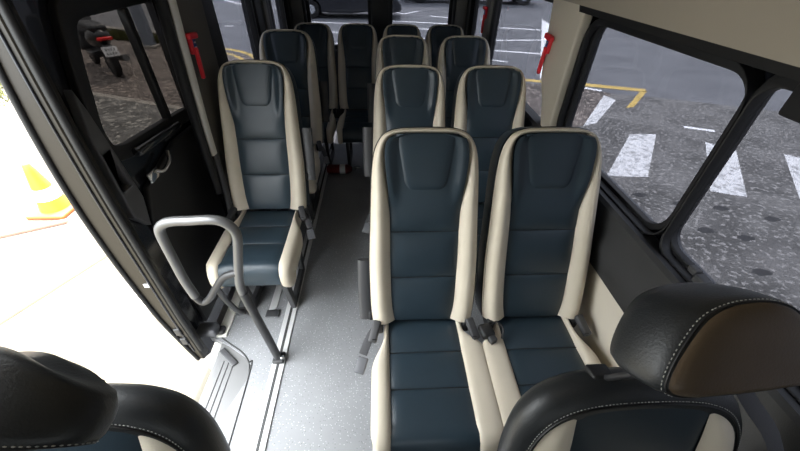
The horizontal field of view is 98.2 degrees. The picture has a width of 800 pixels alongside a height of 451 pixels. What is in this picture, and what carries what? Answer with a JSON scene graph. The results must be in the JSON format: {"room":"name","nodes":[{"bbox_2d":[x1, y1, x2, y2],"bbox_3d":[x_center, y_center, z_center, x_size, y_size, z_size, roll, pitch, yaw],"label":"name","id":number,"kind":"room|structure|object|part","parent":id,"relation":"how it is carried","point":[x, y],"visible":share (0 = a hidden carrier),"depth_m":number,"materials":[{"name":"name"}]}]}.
{"room":"vehicle interior","nodes":[
{"label":"vehicle interior","id":0,"kind":"room"},
{"bbox_2d":[145,0,290,215],"bbox_3d":[-1.114,-1.286,2.744,0.030,1.960,2.490,-1,39,-3],"label":"wall","id":1,"kind":"structure","parent":0,"point":[150,5],"depth_m":1.58,"materials":[{"name":"black paint"}]},
{"bbox_2d":[0,0,231,360],"bbox_3d":[-1.054,-0.377,1.769,0.202,1.920,1.310,-1,39,-3],"label":"door","id":2,"kind":"structure","parent":1,"relation":"in","point":[91,84],"depth_m":1.32,"materials":[{"name":"black paint"}]},
{"bbox_3d":[-1.034,-0.209,1.248,0.033,0.550,0.095,-1,39,-3],"label":"pull handle","id":3,"kind":"part","parent":2,"relation":"part of","materials":[{"name":"grey plastic"}]},
{"bbox_3d":[-1.038,-0.213,1.460,0.012,0.045,0.075,-1,39,-3],"label":"latch plate","id":4,"kind":"part","parent":2,"relation":"part of","materials":[{"name":"silver metal"}]},
{"bbox_3d":[-1.025,-0.275,1.507,0.034,0.057,0.141,-1,39,-3],"label":"latch handle","id":5,"kind":"part","parent":2,"relation":"part of","materials":[{"name":"silver metal"}]},
{"bbox_3d":[-1.080,-0.162,2.036,0.024,0.890,1.080,-1,39,-3],"label":"panel","id":6,"kind":"part","parent":2,"relation":"part of","materials":[{"name":"black plastic"}]},
{"bbox_3d":[-1.012,0.550,1.828,0.100,0.050,0.070,-1,39,-3],"label":"roller arm","id":7,"kind":"part","parent":2,"relation":"part of","materials":[{"name":"grey plastic"}]},
{"bbox_2d":[154,0,222,194],"bbox_3d":[-0.972,-0.662,1.559,0.044,1.153,0.154,-1,39,-3],"label":"trim","id":8,"kind":"structure","parent":1,"relation":"attached to","point":[161,6],"depth_m":1.56,"materials":[{"name":"black plastic"}]},
{"bbox_2d":[185,32,205,78],"bbox_3d":[-0.946,-0.788,1.610,0.037,0.200,0.086,-1,39,-3],"label":"hammer","id":9,"kind":"object","parent":1,"relation":"attached to","point":[191,36],"visible":1,"depth_m":1.59,"materials":[{"name":"red plastic"}]},
{"bbox_3d":[-0.943,-0.763,1.630,0.018,0.135,0.020,-1,33,-3],"label":"handle","id":10,"kind":"part","parent":9,"relation":"part of","materials":[{"name":"red plastic"}]},
{"bbox_2d":[166,0,257,210],"bbox_3d":[-1.012,-0.618,1.903,0.068,1.850,0.365,-1,39,-3],"label":"trim","id":11,"kind":"structure","parent":1,"relation":"attached to","point":[192,14],"depth_m":1.74,"materials":[{"name":"grey plastic"}]},
{"bbox_2d":[201,0,227,68],"bbox_3d":[-1.019,-1.072,1.799,0.058,1.010,0.190,-1,39,-3],"label":"trim","id":12,"kind":"structure","parent":1,"relation":"attached to","point":[212,23],"depth_m":1.85,"materials":[{"name":"black plastic"}]},
{"bbox_2d":[211,0,259,60],"bbox_3d":[-1.062,-1.260,2.249,0.055,0.760,0.740,-1,39,-3],"label":"window","id":13,"kind":"structure","parent":1,"relation":"in","point":[231,17],"depth_m":2.32,"materials":[{"name":"clear glass"}]},
{"bbox_2d":[252,0,273,37],"bbox_3d":[-1.084,-1.661,2.734,0.035,0.700,0.400,-1,39,-3],"label":"trim","id":14,"kind":"structure","parent":1,"relation":"attached to","point":[257,6],"depth_m":2.64,"materials":[{"name":"black plastic"}]},
{"bbox_2d":[261,0,270,29],"bbox_3d":[-1.061,-1.668,2.743,0.020,0.700,0.090,-1,39,-3],"label":"trim","id":15,"kind":"structure","parent":1,"relation":"attached to","point":[263,2],"depth_m":2.73,"materials":[{"name":"grey plastic"}]},
{"bbox_2d":[269,0,287,28],"bbox_3d":[-1.113,-1.931,3.087,0.055,0.760,0.490,-1,39,-3],"label":"window","id":16,"kind":"structure","parent":1,"relation":"in","point":[273,4],"depth_m":3.23,"materials":[{"name":"clear glass"}]},
{"bbox_3d":[-1.138,-1.934,3.090,0.005,0.710,0.430,-1,39,-3],"label":"pane","id":17,"kind":"part","parent":16,"relation":"part of","materials":[{"name":"clear glass"}]},
{"bbox_2d":[199,337,252,445],"bbox_3d":[-0.839,0.933,1.494,0.247,0.065,1.043,-1,39,-3],"label":"step","id":18,"kind":"structure","parent":0,"point":[230,370],"depth_m":1.68,"materials":[{"name":"grey plastic"}]},
{"bbox_2d":[222,184,270,220],"bbox_3d":[-1.077,-0.880,3.039,0.055,0.820,2.440,-1,39,-3],"label":"wall","id":19,"kind":"structure","parent":0,"point":[227,184],"depth_m":2.16,"materials":[{"name":"black"}]},
{"bbox_2d":[168,0,216,155],"bbox_3d":[-0.951,-0.777,1.542,0.025,0.955,0.169,2,39,0],"label":"door frame","id":20,"kind":"structure","parent":19,"relation":"attached to","point":[173,6],"depth_m":1.57,"materials":[{"name":"white"}]},
{"bbox_2d":[212,153,234,221],"bbox_3d":[-0.943,-0.033,1.921,0.041,0.688,0.256,-5,39,-8],"label":"trim","id":21,"kind":"structure","parent":19,"relation":"attached to","point":[216,159],"depth_m":1.86,"materials":[{"name":"grey plastic"}]},
{"bbox_2d":[216,290,240,336],"bbox_3d":[-0.972,0.410,2.091,0.055,0.012,0.600,-1,39,-3],"label":"trim","id":22,"kind":"structure","parent":19,"relation":"attached to","point":[230,314],"depth_m":1.95,"materials":[{"name":"white"}]},
{"bbox_2d":[211,118,484,450],"bbox_3d":[-0.101,0.385,2.190,1.880,0.040,5.543,-1,39,-3],"label":"floor","id":23,"kind":"structure","parent":0,"point":[322,404],"depth_m":1.84,"materials":[{"name":"plastic"}]},
{"bbox_2d":[0,346,230,450],"bbox_3d":[-0.607,0.805,0.584,0.578,1.291,0.792,-1,39,-3],"label":"seat","id":24,"kind":"object","parent":23,"relation":"on","point":[49,402],"visible":1,"depth_m":0.41,"materials":[{"name":"black leather"}]},
{"bbox_3d":[-0.581,0.612,0.682,0.252,0.548,0.184,-1,39,-3],"label":"panel","id":25,"kind":"part","parent":24,"relation":"part of","materials":[{"name":"leather"}]},
{"bbox_3d":[-0.581,0.591,0.676,0.455,0.527,0.169,-1,39,-3],"label":"seam cord","id":26,"kind":"part","parent":24,"relation":"part of","materials":[{"name":"black plastic"}]},
{"bbox_3d":[-0.583,0.575,0.716,0.503,0.589,0.245,-1,39,-3],"label":"backrest","id":27,"kind":"part","parent":24,"relation":"part of","materials":[{"name":"black leather"}]},
{"bbox_2d":[153,215,285,363],"bbox_3d":[-0.746,0.231,1.589,0.332,0.915,0.360,-1,39,-3],"label":"grab rail","id":28,"kind":"object","parent":23,"relation":"on","point":[160,227],"visible":1,"depth_m":1.35,"materials":[{"name":"grey metal"}]},
{"bbox_2d":[206,60,315,307],"bbox_3d":[-0.706,-0.159,1.855,0.492,1.204,0.857,-1,39,-3],"label":"passenger seat","id":29,"kind":"object","parent":23,"relation":"on","point":[270,160],"visible":0.97,"depth_m":1.82,"materials":[{"name":"blue leather"}]},
{"bbox_3d":[-0.737,-0.706,1.752,0.216,0.196,0.075,-1,39,-3],"label":"head panel","id":30,"kind":"part","parent":29,"relation":"part of","materials":[{"name":"blue leather"}]},
{"bbox_3d":[-0.850,0.271,2.006,0.028,0.339,0.410,-1,39,-3],"label":"leg","id":31,"kind":"part","parent":29,"relation":"part of","materials":[{"name":"grey plastic"}]},
{"bbox_3d":[-0.730,0.104,1.849,0.292,0.143,0.498,-1,39,-3],"label":"cushion panel","id":32,"kind":"part","parent":29,"relation":"part of","materials":[{"name":"blue leather"}]},
{"bbox_3d":[-0.737,-0.450,1.839,0.293,0.712,0.254,-1,39,-3],"label":"panel","id":33,"kind":"part","parent":29,"relation":"part of","materials":[{"name":"blue leather"}]},
{"bbox_3d":[-0.741,-0.480,1.904,0.421,0.750,0.377,-1,39,-3],"label":"backrest","id":34,"kind":"part","parent":29,"relation":"part of","materials":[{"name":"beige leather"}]},
{"bbox_3d":[-0.620,0.268,2.018,0.028,0.339,0.410,-1,39,-3],"label":"leg","id":35,"kind":"part","parent":29,"relation":"part of","materials":[{"name":"grey plastic"}]},
{"bbox_3d":[-0.507,-0.394,1.921,0.062,0.277,0.121,-1,39,-3],"label":"armrest","id":36,"kind":"part","parent":29,"relation":"part of","materials":[{"name":"grey plastic"}]},
{"bbox_2d":[265,310,279,317],"bbox_3d":[-0.726,0.502,1.977,0.075,0.010,0.050,-1,39,-3],"label":"anchor plate","id":37,"kind":"object","parent":23,"relation":"on","point":[270,313],"visible":1,"depth_m":1.97,"materials":[{"name":"grey metal"}]},
{"bbox_2d":[250,121,337,450],"bbox_3d":[-0.636,0.388,2.132,0.062,0.008,5.300,-1,39,-3],"label":"trim","id":38,"kind":"structure","parent":23,"relation":"attached to","point":[264,439],"depth_m":1.74,"materials":[{"name":"silver metal"}]},
{"bbox_2d":[259,29,329,219],"bbox_3d":[-0.761,-0.683,2.510,0.492,1.204,0.857,-1,39,-3],"label":"passenger seat","id":39,"kind":"object","parent":23,"relation":"on","point":[295,49],"visible":0.41,"depth_m":2.46,"materials":[{"name":"blue leather"}]},
{"bbox_3d":[-0.791,-1.230,2.407,0.216,0.196,0.075,-1,39,-3],"label":"head panel","id":40,"kind":"part","parent":39,"relation":"part of","materials":[{"name":"leather"}]},
{"bbox_3d":[-0.792,-0.975,2.493,0.293,0.712,0.254,-1,39,-3],"label":"panel","id":41,"kind":"part","parent":39,"relation":"part of","materials":[{"name":"leather"}]},
{"bbox_3d":[-0.675,-0.256,2.672,0.028,0.339,0.410,-1,39,-3],"label":"leg","id":42,"kind":"part","parent":39,"relation":"part of","materials":[{"name":"grey plastic"}]},
{"bbox_3d":[-0.795,-1.004,2.558,0.421,0.750,0.377,-1,39,-3],"label":"backrest","id":43,"kind":"part","parent":39,"relation":"part of","materials":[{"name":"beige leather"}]},
{"bbox_3d":[-0.561,-0.918,2.575,0.062,0.277,0.121,-1,39,-3],"label":"armrest","id":44,"kind":"part","parent":39,"relation":"part of","materials":[{"name":"grey plastic"}]},
{"bbox_2d":[294,23,338,164],"bbox_3d":[-0.778,-1.163,3.175,0.396,1.123,0.857,-1,39,-3],"label":"passenger seat","id":45,"kind":"object","parent":23,"relation":"on","point":[321,34],"visible":0.4,"depth_m":3.13,"materials":[{"name":"blue leather"}]},
{"bbox_3d":[-0.781,-1.686,3.094,0.201,0.182,0.075,-1,39,-3],"label":"head panel","id":46,"kind":"part","parent":45,"relation":"part of","materials":[{"name":"blue plastic"}]},
{"bbox_3d":[-0.781,-1.443,3.170,0.272,0.665,0.254,-1,39,-3],"label":"panel","id":47,"kind":"part","parent":45,"relation":"part of","materials":[{"name":"blue plastic"}]},
{"bbox_3d":[-0.773,-0.912,3.162,0.272,0.133,0.498,-1,39,-3],"label":"cushion panel","id":48,"kind":"part","parent":45,"relation":"part of","materials":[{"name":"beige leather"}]},
{"bbox_3d":[-0.672,-0.760,3.320,0.026,0.316,0.410,-1,39,-3],"label":"leg","id":49,"kind":"part","parent":45,"relation":"part of","materials":[{"name":"grey plastic"}]},
{"bbox_3d":[-0.785,-1.474,3.234,0.391,0.700,0.377,-1,39,-3],"label":"backrest","id":50,"kind":"part","parent":45,"relation":"part of","materials":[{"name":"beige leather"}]},
{"bbox_2d":[327,164,359,173],"bbox_3d":[-0.522,-0.524,3.211,0.305,0.088,0.088,-1,39,-3],"label":"fire extinguisher","id":51,"kind":"object","parent":23,"relation":"on","point":[331,168],"visible":1,"depth_m":3.18,"materials":[{"name":"red paint"}]},
{"bbox_2d":[337,23,377,164],"bbox_3d":[-0.378,-1.169,3.195,0.396,1.123,0.857,-1,39,-3],"label":"passenger seat","id":52,"kind":"object","parent":23,"relation":"on","point":[357,42],"visible":0.81,"depth_m":3.16,"materials":[{"name":"blue leather"}]},
{"bbox_3d":[-0.486,-0.763,3.329,0.026,0.316,0.410,-1,39,-3],"label":"leg","id":53,"kind":"part","parent":52,"relation":"part of","materials":[{"name":"grey plastic"}]},
{"bbox_3d":[-0.382,-1.692,3.114,0.201,0.182,0.075,-1,39,-3],"label":"head panel","id":54,"kind":"part","parent":52,"relation":"part of","materials":[{"name":"blue plastic"}]},
{"bbox_3d":[-0.374,-0.918,3.181,0.272,0.133,0.498,-1,39,-3],"label":"cushion panel","id":55,"kind":"part","parent":52,"relation":"part of","materials":[{"name":"leather"}]},
{"bbox_3d":[-0.382,-1.449,3.189,0.272,0.665,0.254,-1,39,-3],"label":"panel","id":56,"kind":"part","parent":52,"relation":"part of","materials":[{"name":"blue plastic"}]},
{"bbox_2d":[367,35,429,121],"bbox_3d":[-0.003,-0.702,2.581,0.515,1.174,0.865,-1,39,-3],"label":"passenger seat","id":57,"kind":"object","parent":23,"relation":"on","point":[391,49],"visible":0.23,"depth_m":2.48,"materials":[{"name":"blue leather"}]},
{"bbox_3d":[-0.215,-0.927,2.627,0.062,0.270,0.121,-1,39,-3],"label":"armrest","id":58,"kind":"part","parent":57,"relation":"part of","materials":[{"name":"grey plastic"}]},
{"bbox_3d":[0.021,-1.239,2.487,0.216,0.191,0.075,-1,39,-3],"label":"head panel","id":59,"kind":"part","parent":57,"relation":"part of","materials":[{"name":"blue leather"}]},
{"bbox_3d":[0.020,-0.989,2.569,0.293,0.694,0.254,-1,39,-3],"label":"panel","id":60,"kind":"part","parent":57,"relation":"part of","materials":[{"name":"leather"}]},
{"bbox_2d":[383,24,420,36],"bbox_3d":[0.023,-1.175,3.214,0.396,1.123,0.857,-1,39,-3],"label":"passenger seat","id":61,"kind":"object","parent":23,"relation":"on","point":[393,29],"visible":0.2,"depth_m":3.11,"materials":[{"name":"blue leather"}]},
{"bbox_3d":[0.020,-1.697,3.133,0.201,0.182,0.075,-1,39,-3],"label":"head panel","id":62,"kind":"part","parent":61,"relation":"part of","materials":[{"name":"blue plastic"}]},
{"bbox_3d":[0.019,-1.455,3.209,0.272,0.665,0.254,-1,39,-3],"label":"panel","id":63,"kind":"part","parent":61,"relation":"part of","materials":[{"name":"leather"}]},
{"bbox_2d":[362,64,444,232],"bbox_3d":[0.030,-0.196,1.949,0.515,1.174,0.865,-1,39,-3],"label":"passenger seat","id":64,"kind":"object","parent":23,"relation":"on","point":[405,95],"visible":0.45,"depth_m":1.87,"materials":[{"name":"blue leather"}]},
{"bbox_3d":[-0.182,-0.421,1.995,0.062,0.270,0.121,-1,39,-3],"label":"armrest","id":65,"kind":"part","parent":64,"relation":"part of","materials":[{"name":"grey plastic"}]},
{"bbox_3d":[0.054,-0.734,1.855,0.216,0.191,0.075,-1,39,-3],"label":"head panel","id":66,"kind":"part","parent":64,"relation":"part of","materials":[{"name":"blue leather"}]},
{"bbox_3d":[0.054,-0.483,1.937,0.293,0.694,0.254,-1,39,-3],"label":"panel","id":67,"kind":"part","parent":64,"relation":"part of","materials":[{"name":"leather"}]},
{"bbox_2d":[354,127,503,450],"bbox_3d":[0.069,0.320,1.305,0.515,1.174,0.865,-1,39,-3],"label":"passenger seat","id":68,"kind":"object","parent":23,"relation":"on","point":[432,389],"visible":0.99,"depth_m":1.25,"materials":[{"name":"blue leather"}]},
{"bbox_3d":[-0.146,0.271,1.467,0.062,0.270,0.121,-1,39,-3],"label":"armrest","id":69,"kind":"part","parent":68,"relation":"part of","materials":[{"name":"grey plastic"}]},
{"bbox_3d":[0.089,0.003,1.358,0.421,0.731,0.377,-1,39,-3],"label":"backrest","id":70,"kind":"part","parent":68,"relation":"part of","materials":[{"name":"blue leather"}]},
{"bbox_3d":[0.093,-0.218,1.211,0.216,0.191,0.075,-1,39,-3],"label":"head panel","id":71,"kind":"part","parent":68,"relation":"part of","materials":[{"name":"blue plastic"}]},
{"bbox_3d":[0.093,0.033,1.293,0.293,0.694,0.254,-1,39,-3],"label":"panel","id":72,"kind":"part","parent":68,"relation":"part of","materials":[{"name":"leather"}]},
{"bbox_3d":[0.100,0.579,1.297,0.292,0.139,0.498,-1,39,-3],"label":"cushion panel","id":73,"kind":"part","parent":68,"relation":"part of","materials":[{"name":"blue leather"}]},
{"bbox_2d":[425,24,463,67],"bbox_3d":[0.419,-1.181,3.234,0.396,1.123,0.857,-1,39,-3],"label":"passenger seat","id":74,"kind":"object","parent":23,"relation":"on","point":[436,34],"visible":0.23,"depth_m":3.14,"materials":[{"name":"blue leather"}]},
{"bbox_3d":[0.415,-1.703,3.153,0.201,0.182,0.075,-1,39,-3],"label":"head panel","id":75,"kind":"part","parent":74,"relation":"part of","materials":[{"name":"blue plastic"}]},
{"bbox_2d":[436,35,489,203],"bbox_3d":[0.468,-0.709,2.604,0.470,1.174,0.864,-1,39,-3],"label":"passenger seat","id":76,"kind":"object","parent":23,"relation":"on","point":[457,53],"visible":0.36,"depth_m":2.51,"materials":[{"name":"blue leather"}]},
{"bbox_3d":[0.468,-1.025,2.656,0.421,0.731,0.377,-1,39,-3],"label":"backrest","id":77,"kind":"part","parent":76,"relation":"part of","materials":[{"name":"beige leather"}]},
{"bbox_3d":[0.471,-0.995,2.591,0.293,0.694,0.254,-1,39,-3],"label":"panel","id":78,"kind":"part","parent":76,"relation":"part of","materials":[{"name":"leather"}]},
{"bbox_3d":[0.472,-1.246,2.509,0.216,0.191,0.075,-1,39,-3],"label":"head panel","id":79,"kind":"part","parent":76,"relation":"part of","materials":[{"name":"leather"}]},
{"bbox_2d":[451,65,525,272],"bbox_3d":[0.500,-0.203,1.972,0.470,1.174,0.864,-1,39,-3],"label":"passenger seat","id":80,"kind":"object","parent":23,"relation":"on","point":[489,101],"visible":0.41,"depth_m":1.90,"materials":[{"name":"blue leather"}]},
{"bbox_3d":[0.500,-0.519,2.024,0.421,0.731,0.377,-1,39,-3],"label":"backrest","id":81,"kind":"part","parent":80,"relation":"part of","materials":[{"name":"beige leather"}]},
{"bbox_3d":[0.512,0.056,1.963,0.292,0.139,0.498,-1,39,-3],"label":"cushion panel","id":82,"kind":"part","parent":80,"relation":"part of","materials":[{"name":"blue leather"}]},
{"bbox_3d":[0.504,-0.489,1.959,0.293,0.694,0.254,-1,39,-3],"label":"panel","id":83,"kind":"part","parent":80,"relation":"part of","materials":[{"name":"blue plastic"}]},
{"bbox_3d":[0.504,-0.740,1.877,0.216,0.191,0.075,-1,39,-3],"label":"head panel","id":84,"kind":"part","parent":80,"relation":"part of","materials":[{"name":"leather"}]},
{"bbox_2d":[476,126,601,425],"bbox_3d":[0.539,0.313,1.328,0.470,1.174,0.864,-1,39,-3],"label":"passenger seat","id":85,"kind":"object","parent":23,"relation":"on","point":[543,183],"visible":0.89,"depth_m":1.31,"materials":[{"name":"blue leather"}]},
{"bbox_3d":[0.539,-0.004,1.380,0.421,0.731,0.377,-1,39,-3],"label":"backrest","id":86,"kind":"part","parent":85,"relation":"part of","materials":[{"name":"blue plastic"}]},
{"bbox_3d":[0.551,0.572,1.319,0.292,0.139,0.498,-1,39,-3],"label":"cushion panel","id":87,"kind":"part","parent":85,"relation":"part of","materials":[{"name":"blue plastic"}]},
{"bbox_3d":[0.543,0.026,1.315,0.293,0.694,0.254,-1,39,-3],"label":"panel","id":88,"kind":"part","parent":85,"relation":"part of","materials":[{"name":"blue plastic"}]},
{"bbox_3d":[0.543,-0.224,1.233,0.216,0.191,0.075,-1,39,-3],"label":"head panel","id":89,"kind":"part","parent":85,"relation":"part of","materials":[{"name":"blue leather"}]},
{"bbox_2d":[497,282,799,450],"bbox_3d":[0.490,0.790,0.634,0.575,1.294,0.790,-1,39,-3],"label":"seat","id":90,"kind":"object","parent":23,"relation":"on","point":[682,352],"visible":1,"depth_m":0.54,"materials":[{"name":"black leather"}]},
{"bbox_3d":[0.391,0.257,0.594,0.012,0.173,0.087,-10,40,-14],"label":"headrest post","id":91,"kind":"part","parent":90,"relation":"part of","materials":[{"name":"grey"}]},
{"bbox_3d":[0.448,0.562,0.763,0.503,0.589,0.245,-1,39,-3],"label":"backrest","id":92,"kind":"part","parent":90,"relation":"part of","materials":[{"name":"black leather"}]},
{"bbox_3d":[0.450,0.579,0.724,0.455,0.527,0.169,-1,39,-3],"label":"seam cord","id":93,"kind":"part","parent":90,"relation":"part of","materials":[{"name":"black plastic"}]},
{"bbox_3d":[0.450,0.599,0.730,0.252,0.548,0.184,-1,39,-3],"label":"panel","id":94,"kind":"part","parent":90,"relation":"part of","materials":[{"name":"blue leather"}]},
{"bbox_2d":[329,50,367,117],"bbox_3d":[-0.222,-1.635,4.064,1.700,0.770,0.030,-1,39,-3],"label":"wall","id":95,"kind":"structure","parent":0,"point":[338,114],"depth_m":4.20,"materials":[{"name":"black"}]},
{"bbox_2d":[269,143,323,309],"bbox_3d":[-0.804,-0.403,3.117,0.040,0.008,2.900,-1,39,-3],"label":"trim","id":96,"kind":"structure","parent":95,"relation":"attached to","point":[278,290],"depth_m":2.07,"materials":[{"name":"silver metal"}]},
{"bbox_2d":[287,0,470,49],"bbox_3d":[-0.215,-2.118,3.764,1.970,1.900,0.045,-1,39,-3],"label":"wall","id":97,"kind":"structure","parent":0,"point":[288,1],"depth_m":3.66,"materials":[{"name":"black plastic"}]},
{"bbox_2d":[290,0,303,27],"bbox_3d":[-1.050,-2.252,3.507,0.125,0.780,0.050,-1,39,-3],"label":"trim","id":98,"kind":"structure","parent":97,"relation":"attached to","point":[296,5],"depth_m":3.54,"materials":[{"name":"grey plastic"}]},
{"bbox_2d":[301,0,307,22],"bbox_3d":[-0.975,-2.235,3.519,0.028,0.800,0.060,-1,39,-3],"label":"trim","id":99,"kind":"structure","parent":97,"relation":"attached to","point":[303,1],"depth_m":3.53,"materials":[{"name":"black rubber"}]},
{"bbox_2d":[305,0,370,48],"bbox_3d":[-0.634,-2.260,3.592,0.680,0.780,0.053,-1,39,-3],"label":"window","id":100,"kind":"structure","parent":97,"relation":"in","point":[332,13],"depth_m":3.63,"materials":[{"name":"clear glass"}]},
{"bbox_2d":[371,0,388,42],"bbox_3d":[-0.211,-2.079,3.716,0.190,1.840,0.050,-1,39,-3],"label":"trim","id":101,"kind":"structure","parent":97,"relation":"attached to","point":[379,8],"depth_m":3.60,"materials":[{"name":"black plastic"}]},
{"bbox_2d":[389,0,452,39],"bbox_3d":[0.217,-2.272,3.634,0.677,0.780,0.053,-1,39,-3],"label":"window","id":102,"kind":"structure","parent":97,"relation":"in","point":[423,14],"depth_m":3.67,"materials":[{"name":"clear glass"}]},
{"bbox_2d":[451,0,456,24],"bbox_3d":[0.563,-2.257,3.594,0.028,0.800,0.060,-1,39,-3],"label":"trim","id":103,"kind":"structure","parent":97,"relation":"attached to","point":[454,1],"depth_m":3.60,"materials":[{"name":"black rubber"}]},
{"bbox_2d":[454,0,467,32],"bbox_3d":[0.638,-2.277,3.589,0.125,0.780,0.050,-1,39,-3],"label":"trim","id":104,"kind":"structure","parent":97,"relation":"attached to","point":[461,5],"depth_m":3.61,"materials":[{"name":"grey plastic"}]},
{"bbox_2d":[573,262,623,366],"bbox_3d":[0.807,0.122,1.974,0.096,0.635,5.450,-1,39,-3],"label":"wall","id":105,"kind":"structure","parent":0,"point":[600,310],"depth_m":1.38,"materials":[{"name":"beige plastic"}]},
{"bbox_2d":[467,0,775,241],"bbox_3d":[0.872,-0.385,1.630,0.012,1.900,5.540,-1,39,-3],"label":"wall","id":106,"kind":"structure","parent":0,"point":[767,75],"depth_m":1.61,"materials":[{"name":"black paint"}]},
{"bbox_2d":[471,0,486,36],"bbox_3d":[0.752,-1.927,3.235,0.024,0.618,0.496,-1,39,-3],"label":"window","id":107,"kind":"structure","parent":106,"relation":"in","point":[478,11],"depth_m":3.33,"materials":[{"name":"clear glass"}]},
{"bbox_2d":[481,6,487,32],"bbox_3d":[0.700,-1.708,2.879,0.037,0.196,0.085,-1,39,-3],"label":"hammer","id":108,"kind":"object","parent":106,"relation":"attached to","point":[485,8],"visible":1,"depth_m":2.86,"materials":[{"name":"red plastic"}]},
{"bbox_3d":[0.696,-1.692,2.907,0.018,0.135,0.020,-1,39,-3],"label":"handle","id":109,"kind":"part","parent":108,"relation":"part of","materials":[{"name":"red plastic"}]},
{"bbox_2d":[481,0,493,41],"bbox_3d":[0.737,-1.710,2.882,0.044,0.600,0.160,-1,39,-3],"label":"trim","id":110,"kind":"structure","parent":106,"relation":"attached to","point":[490,3],"depth_m":2.84,"materials":[{"name":"grey plastic"}]},
{"bbox_2d":[488,0,498,52],"bbox_3d":[0.750,-1.627,2.795,0.028,0.620,0.060,-1,39,-3],"label":"trim","id":111,"kind":"structure","parent":106,"relation":"attached to","point":[496,2],"depth_m":2.77,"materials":[{"name":"black plastic"}]},
{"bbox_2d":[490,0,552,116],"bbox_3d":[0.807,-1.209,2.340,0.024,0.618,1.314,-1,39,-3],"label":"window","id":112,"kind":"structure","parent":106,"relation":"in","point":[521,26],"depth_m":2.27,"materials":[{"name":"clear glass"}]},
{"bbox_2d":[537,33,553,73],"bbox_3d":[0.758,-0.884,1.800,0.037,0.197,0.087,-1,39,-3],"label":"hammer","id":113,"kind":"object","parent":106,"relation":"attached to","point":[549,37],"visible":1,"depth_m":1.79,"materials":[{"name":"red plastic"}]},
{"bbox_3d":[0.753,-0.875,1.837,0.018,0.135,0.020,-1,45,-3],"label":"handle","id":114,"kind":"part","parent":113,"relation":"part of","materials":[{"name":"red plastic"}]},
{"bbox_2d":[541,0,592,126],"bbox_3d":[0.800,-0.836,1.774,0.052,0.620,0.365,-1,39,-3],"label":"trim","id":115,"kind":"structure","parent":106,"relation":"attached to","point":[568,26],"depth_m":1.69,"materials":[{"name":"beige plastic"}]},
{"bbox_2d":[556,18,763,234],"bbox_3d":[0.853,-0.418,1.314,0.054,0.572,0.868,-1,39,-3],"label":"window","id":116,"kind":"structure","parent":106,"relation":"in","point":[659,110],"depth_m":1.21,"materials":[{"name":"clear glass"}]},
{"bbox_2d":[524,103,799,450],"bbox_3d":[0.805,-0.225,1.697,0.116,0.247,5.450,-1,39,-3],"label":"wall panel","id":117,"kind":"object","parent":106,"relation":"attached to","point":[629,262],"depth_m":1.17,"materials":[{"name":"grey plastic"}]},
{"bbox_2d":[579,5,799,81],"bbox_3d":[0.889,-0.007,0.317,0.090,0.051,3.020,-1,39,-3],"label":"trim","id":118,"kind":"structure","parent":106,"relation":"attached to","point":[792,72],"depth_m":0.91,"materials":[{"name":"plastic"}]},
{"bbox_2d":[659,75,799,404],"bbox_3d":[0.886,0.204,0.537,0.084,0.572,1.170,-1,39,-3],"label":"window","id":119,"kind":"structure","parent":106,"relation":"in","point":[738,225],"depth_m":0.89,"materials":[{"name":"clear glass"}]},
{"bbox_3d":[0.924,0.193,0.545,0.004,0.538,1.132,-1,39,-3],"label":"pane","id":120,"kind":"part","parent":119,"relation":"part of","materials":[{"name":"clear glass"}]},
{"bbox_2d":[564,0,799,66],"bbox_3d":[0.646,-0.936,1.143,0.430,0.410,5.490,-1,39,-3],"label":"ceiling","id":121,"kind":"structure","parent":0,"point":[770,29],"depth_m":0.85,"materials":[{"name":"beige plastic"}]},
{"label":"outside","id":122,"kind":"structure","parent":0,"visible":0},
{"bbox_2d":[0,84,220,402],"bbox_3d":[1.247,-7.641,13.194,70.000,0.109,70.000,-1,39,-3],"label":"road","id":123,"kind":"structure","parent":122,"point":[61,295],"depth_m":2.69,"materials":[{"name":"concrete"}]},
{"bbox_2d":[0,83,10,105],"bbox_3d":[-8.081,-2.953,6.888,1.110,0.100,4.312,-30,48,-33],"label":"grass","id":124,"kind":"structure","parent":123,"relation":"on","point":[1,87],"depth_m":6.18,"materials":[{"name":"plant"}]},
{"bbox_2d":[0,219,67,237],"bbox_3d":[-3.586,0.040,3.329,0.620,0.030,0.050,-17,42,-22],"label":"road marking","id":125,"kind":"object","parent":123,"relation":"on","point":[63,221],"visible":1,"depth_m":3.33,"materials":[{"name":"white"}]},
{"bbox_2d":[21,163,73,219],"bbox_3d":[-3.558,-0.375,3.448,0.360,0.535,0.360,-1,39,-3],"label":"traffic cone","id":126,"kind":"object","parent":123,"relation":"on","point":[51,202],"visible":0.91,"depth_m":3.45,"materials":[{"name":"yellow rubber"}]}
]}

